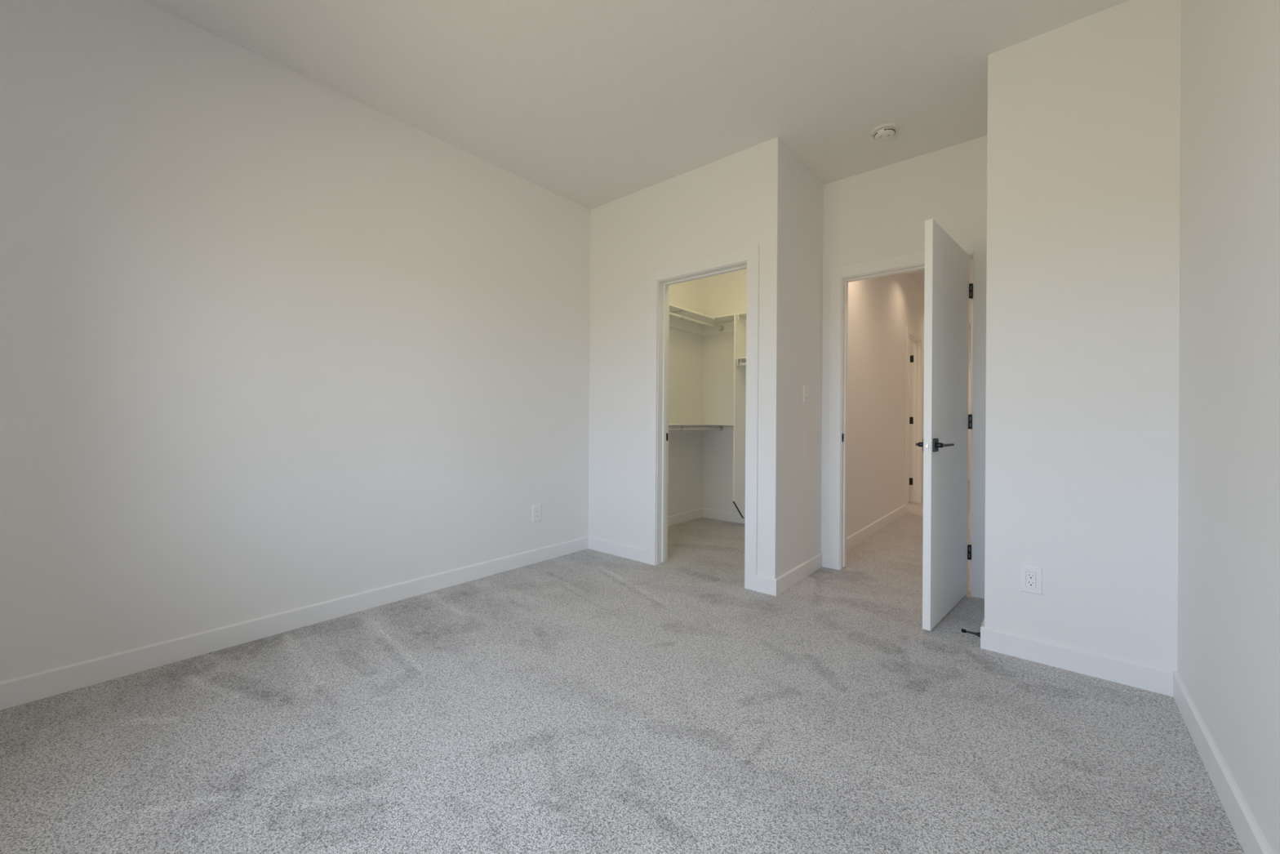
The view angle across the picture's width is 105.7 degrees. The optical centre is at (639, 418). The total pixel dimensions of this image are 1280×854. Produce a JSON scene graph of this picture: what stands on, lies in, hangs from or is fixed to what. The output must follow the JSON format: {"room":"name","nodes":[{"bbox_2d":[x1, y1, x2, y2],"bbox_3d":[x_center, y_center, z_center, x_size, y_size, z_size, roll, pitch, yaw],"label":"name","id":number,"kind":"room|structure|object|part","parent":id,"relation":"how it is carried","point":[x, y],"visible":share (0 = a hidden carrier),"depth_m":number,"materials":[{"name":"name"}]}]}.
{"room":"empty bedroom","nodes":[
{"label":"empty bedroom","id":0,"kind":"room"},
{"bbox_2d":[0,0,703,681],"bbox_3d":[-1.052,-0.330,3.287,0.124,2.756,5.488,0,0,40],"label":"wall","id":1,"kind":"structure","parent":0,"point":[273,340],"depth_m":2.25,"materials":[{"name":"white paint"}]},
{"bbox_2d":[0,535,588,710],"bbox_3d":[-1.555,0.994,2.590,0.013,0.098,3.540,0,0,40],"label":"baseboard","id":2,"kind":"structure","parent":1,"relation":"attached to","point":[24,689],"depth_m":2.23,"materials":[{"name":"white wood"}]},
{"bbox_2d":[532,504,541,522],"bbox_3d":[-0.753,0.692,3.547,0.007,0.121,0.079,0,0,40],"label":"wall outlet","id":3,"kind":"object","parent":1,"relation":"attached to","point":[536,509],"visible":1,"depth_m":3.54,"materials":[{"name":"white plastic"}]},
{"bbox_2d":[535,508,538,518],"bbox_3d":[-0.753,0.692,3.547,0.006,0.067,0.033,0,0,40],"label":"receptacle","id":4,"kind":"object","parent":3,"relation":"attached to","point":[536,509],"depth_m":3.55,"materials":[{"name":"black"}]},
{"bbox_2d":[667,507,702,526],"bbox_3d":[0.169,1.010,4.644,0.013,0.098,1.576,0,0,40],"label":"baseboard","id":5,"kind":"structure","parent":1,"relation":"attached to","point":[681,517],"depth_m":4.98,"materials":[{"name":"white wood"}]},
{"bbox_2d":[668,422,733,433],"bbox_3d":[0.384,0.097,4.484,0.540,0.101,1.556,0,0,40],"label":"closet shelf","id":6,"kind":"object","parent":1,"relation":"attached to","point":[727,428],"visible":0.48,"depth_m":5.00,"materials":[{"name":"white wood"}]},
{"bbox_2d":[668,425,723,431],"bbox_3d":[0.292,0.093,4.568,0.241,0.061,1.507,0,0,40],"label":"closet rod","id":7,"kind":"object","parent":6,"relation":"attached to","point":[720,428],"visible":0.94,"depth_m":4.71,"materials":[{"name":"white metal"}]},
{"bbox_3d":[0.364,0.098,4.506,0.026,0.026,1.505,0,0,40],"label":"rod","id":8,"kind":"part","parent":7,"relation":"part of","materials":[{"name":"white metal"}]},
{"bbox_2d":[0,480,1244,853],"bbox_3d":[1.934,1.121,4.700,4.094,0.100,11.508,0,0,40],"label":"floor","id":9,"kind":"structure","parent":0,"point":[588,700],"depth_m":1.61,"materials":[{"name":"grey carpet"}]},
{"bbox_2d":[141,0,1128,326],"bbox_3d":[1.955,-1.734,4.704,4.094,0.100,11.508,0,0,40],"label":"ceiling","id":10,"kind":"structure","parent":0,"point":[593,104],"depth_m":2.36,"materials":[{"name":"white paint"}]},
{"bbox_2d":[871,123,898,141],"bbox_3d":[1.436,-1.670,2.848,0.146,0.043,0.146,0,0,40],"label":"smoke detector","id":11,"kind":"object","parent":10,"relation":"attached to","point":[882,132],"visible":1,"depth_m":2.81,"materials":[{"name":"white plastic"}]},
{"bbox_2d":[702,268,746,513],"bbox_3d":[1.293,-0.311,4.821,1.495,2.756,0.124,0,0,40],"label":"wall","id":12,"kind":"structure","parent":0,"point":[724,294],"depth_m":5.12,"materials":[{"name":"white paint"}]},
{"bbox_2d":[669,303,746,335],"bbox_3d":[0.757,-0.912,4.178,1.495,0.216,1.556,0,0,40],"label":"closet shelf","id":13,"kind":"object","parent":12,"relation":"attached to","point":[726,321],"depth_m":4.93,"materials":[{"name":"white wood"}]},
{"bbox_2d":[669,310,724,330],"bbox_3d":[0.300,-0.965,4.570,0.241,0.084,1.507,0,0,40],"label":"closet rod","id":14,"kind":"object","parent":13,"relation":"attached to","point":[682,317],"visible":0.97,"depth_m":4.67,"materials":[{"name":"white metal"}]},
{"bbox_2d":[733,314,746,518],"bbox_3d":[0.998,-0.006,4.782,0.016,1.991,0.284,0,0,40],"label":"divider","id":15,"kind":"object","parent":13,"relation":"attached to","point":[740,327],"visible":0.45,"depth_m":4.74,"materials":[{"name":"white paint"}]},
{"bbox_3d":[1.029,-0.901,4.766,0.016,0.200,0.268,0,0,40],"label":"shelf bracket","id":16,"kind":"part","parent":13,"relation":"part of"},
{"bbox_2d":[702,507,745,524],"bbox_3d":[1.244,1.018,4.762,1.482,0.098,0.013,0,0,40],"label":"baseboard","id":17,"kind":"structure","parent":12,"relation":"attached to","point":[706,513],"depth_m":5.07,"materials":[{"name":"white wood"}]},
{"bbox_2d":[736,356,746,367],"bbox_3d":[1.375,-0.480,4.485,0.939,0.216,0.287,0,0,40],"label":"closet shelf","id":18,"kind":"object","parent":12,"relation":"attached to","point":[739,357],"depth_m":4.67,"materials":[{"name":"white wood"}]},
{"bbox_3d":[1.022,-0.473,4.769,0.016,0.200,0.268,0,0,40],"label":"shelf bracket","id":19,"kind":"part","parent":18,"relation":"part of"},
{"bbox_2d":[739,359,746,366],"bbox_3d":[1.321,-0.537,4.398,0.908,0.070,0.038,0,0,40],"label":"closet rod","id":20,"kind":"object","parent":18,"relation":"attached to","point":[741,364],"visible":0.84,"depth_m":4.67,"materials":[{"name":"white metal"}]},
{"bbox_2d":[783,146,924,573],"bbox_3d":[3.299,-0.295,5.957,0.115,2.756,7.596,0,0,40],"label":"wall","id":21,"kind":"structure","parent":0,"point":[881,308],"depth_m":3.99,"materials":[{"name":"white paint"}]},
{"bbox_2d":[775,552,828,595],"bbox_3d":[1.081,1.014,3.193,0.056,0.098,0.774,0,0,40],"label":"baseboard","id":22,"kind":"structure","parent":21,"relation":"attached to","point":[797,574],"depth_m":3.19,"materials":[{"name":"white wood"}]},
{"bbox_2d":[803,384,808,403],"bbox_3d":[1.119,-0.165,3.265,0.010,0.121,0.079,0,0,40],"label":"light switch","id":23,"kind":"object","parent":21,"relation":"attached to","point":[805,387],"visible":1,"depth_m":3.25,"materials":[{"name":"white plastic"}]},
{"bbox_2d":[846,493,923,551],"bbox_3d":[3.587,1.037,6.210,0.013,0.098,6.822,0,0,40],"label":"baseboard","id":24,"kind":"structure","parent":21,"relation":"attached to","point":[853,540],"depth_m":4.53,"materials":[{"name":"white wood"}]},
{"bbox_2d":[905,325,923,512],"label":"door","id":25,"kind":"structure","parent":21,"relation":"attached to","point":[915,339],"depth_m":6.25,"materials":[{"name":"white wood"}]},
{"bbox_3d":[3.268,0.008,6.023,0.014,2.150,0.928,0,0,40],"label":"casing","id":26,"kind":"part","parent":25,"relation":"part of","materials":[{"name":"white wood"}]},
{"bbox_2d":[588,0,1181,671],"bbox_3d":[0.870,-0.317,2.956,3.246,2.756,0.124,0,0,40],"label":"wall","id":27,"kind":"structure","parent":0,"point":[1082,392],"depth_m":2.10,"materials":[{"name":"white paint"}]},
{"bbox_2d":[587,536,777,595],"bbox_3d":[0.200,1.008,3.419,1.610,0.098,0.013,0,0,40],"label":"baseboard","id":28,"kind":"structure","parent":27,"relation":"attached to","point":[765,584],"depth_m":3.63,"materials":[{"name":"white wood"}]},
{"bbox_2d":[646,244,759,591],"bbox_3d":[0.437,-0.005,3.318,0.869,2.127,0.152,0,0,40],"label":"trim","id":29,"kind":"structure","parent":27,"relation":"attached to","point":[660,281],"depth_m":3.49,"materials":[{"name":"white wood"}]},
{"bbox_3d":[0.481,-0.005,3.370,0.869,2.127,0.014,0,0,40],"label":"casing","id":30,"kind":"part","parent":29,"relation":"part of","materials":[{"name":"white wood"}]},
{"bbox_2d":[961,628,980,637],"bbox_3d":[1.571,1.015,2.300,0.077,0.025,0.025,0,0,40],"label":"door stop","id":31,"kind":"object","parent":27,"relation":"attached to","point":[978,633],"visible":0.91,"depth_m":2.29,"materials":[{"name":"black metal"}]},
{"bbox_3d":[1.577,1.015,2.295,0.060,0.025,0.025,0,0,40],"label":"stem","id":32,"kind":"part","parent":31,"relation":"part of","materials":[{"name":"black metal"}]},
{"bbox_2d":[1019,564,1042,595],"bbox_3d":[1.727,0.711,2.143,0.079,0.121,0.007,0,0,40],"label":"wall outlet","id":33,"kind":"object","parent":27,"relation":"attached to","point":[1030,576],"visible":1,"depth_m":2.14,"materials":[{"name":"white plastic"}]},
{"bbox_2d":[1026,571,1035,587],"bbox_3d":[1.727,0.711,2.143,0.033,0.067,0.006,0,0,40],"label":"receptacle","id":34,"kind":"object","parent":33,"relation":"attached to","point":[1030,575],"depth_m":2.14,"materials":[{"name":"white plastic"}]},
{"bbox_2d":[821,135,986,553],"bbox_3d":[1.752,-0.310,3.226,1.028,2.756,0.124,0,0,40],"label":"wall","id":35,"kind":"structure","parent":0,"point":[882,212],"depth_m":3.21,"materials":[{"name":"white paint"}]},
{"bbox_2d":[828,238,986,599],"bbox_3d":[1.754,-0.001,3.222,0.928,2.137,0.152,0,0,40],"label":"trim","id":36,"kind":"structure","parent":35,"relation":"attached to","point":[840,277],"depth_m":3.24,"materials":[{"name":"white wood"}]},
{"bbox_2d":[915,218,973,631],"bbox_3d":[1.712,0.033,2.686,0.825,2.032,0.148,1,0,-45],"label":"door","id":37,"kind":"structure","parent":35,"relation":"in","point":[948,291],"depth_m":2.56,"materials":[{"name":"white wood"}]},
{"bbox_3d":[1.469,0.133,2.517,0.041,0.025,0.141,0,0,42],"label":"lever","id":38,"kind":"part","parent":37,"relation":"part of","materials":[{"name":"black metal"}]},
{"bbox_3d":[1.479,0.133,2.426,0.066,0.066,0.010,1,0,-45],"label":"handle","id":39,"kind":"part","parent":37,"relation":"part of","materials":[{"name":"black metal"}]},
{"bbox_3d":[1.538,0.133,2.446,0.141,0.025,0.041,0,0,-41],"label":"lever","id":40,"kind":"part","parent":37,"relation":"part of","materials":[{"name":"black metal"}]},
{"bbox_3d":[1.968,0.806,2.934,0.037,0.089,0.008,0,0,34],"label":"plate","id":41,"kind":"part","parent":37,"relation":"part of","materials":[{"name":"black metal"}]},
{"bbox_3d":[1.974,0.019,2.935,0.037,0.089,0.008,0,0,34],"label":"plate","id":42,"kind":"part","parent":37,"relation":"part of","materials":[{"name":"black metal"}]},
{"bbox_3d":[1.979,-0.770,2.936,0.037,0.089,0.008,0,0,34],"label":"plate","id":43,"kind":"part","parent":37,"relation":"part of","materials":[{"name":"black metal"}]},
{"bbox_2d":[968,326,971,475],"bbox_3d":[6.222,-0.269,8.543,1.267,2.756,0.124,0,0,40],"label":"wall","id":44,"kind":"structure","parent":0,"point":[970,327],"depth_m":8.71,"materials":[{"name":"white paint"}]},
{"bbox_2d":[1177,0,1279,853],"bbox_3d":[0.983,-0.320,0.469,0.124,2.756,3.788,0,0,40],"label":"wall","id":45,"kind":"structure","parent":0,"point":[1228,643],"depth_m":1.33,"materials":[{"name":"white paint"}]},
{"bbox_2d":[980,617,1272,853],"bbox_3d":[0.937,1.010,1.003,0.620,0.098,4.314,0,0,40],"label":"baseboard","id":46,"kind":"structure","parent":45,"relation":"attached to","point":[1157,679],"depth_m":1.89,"materials":[{"name":"white wood"}]}
]}

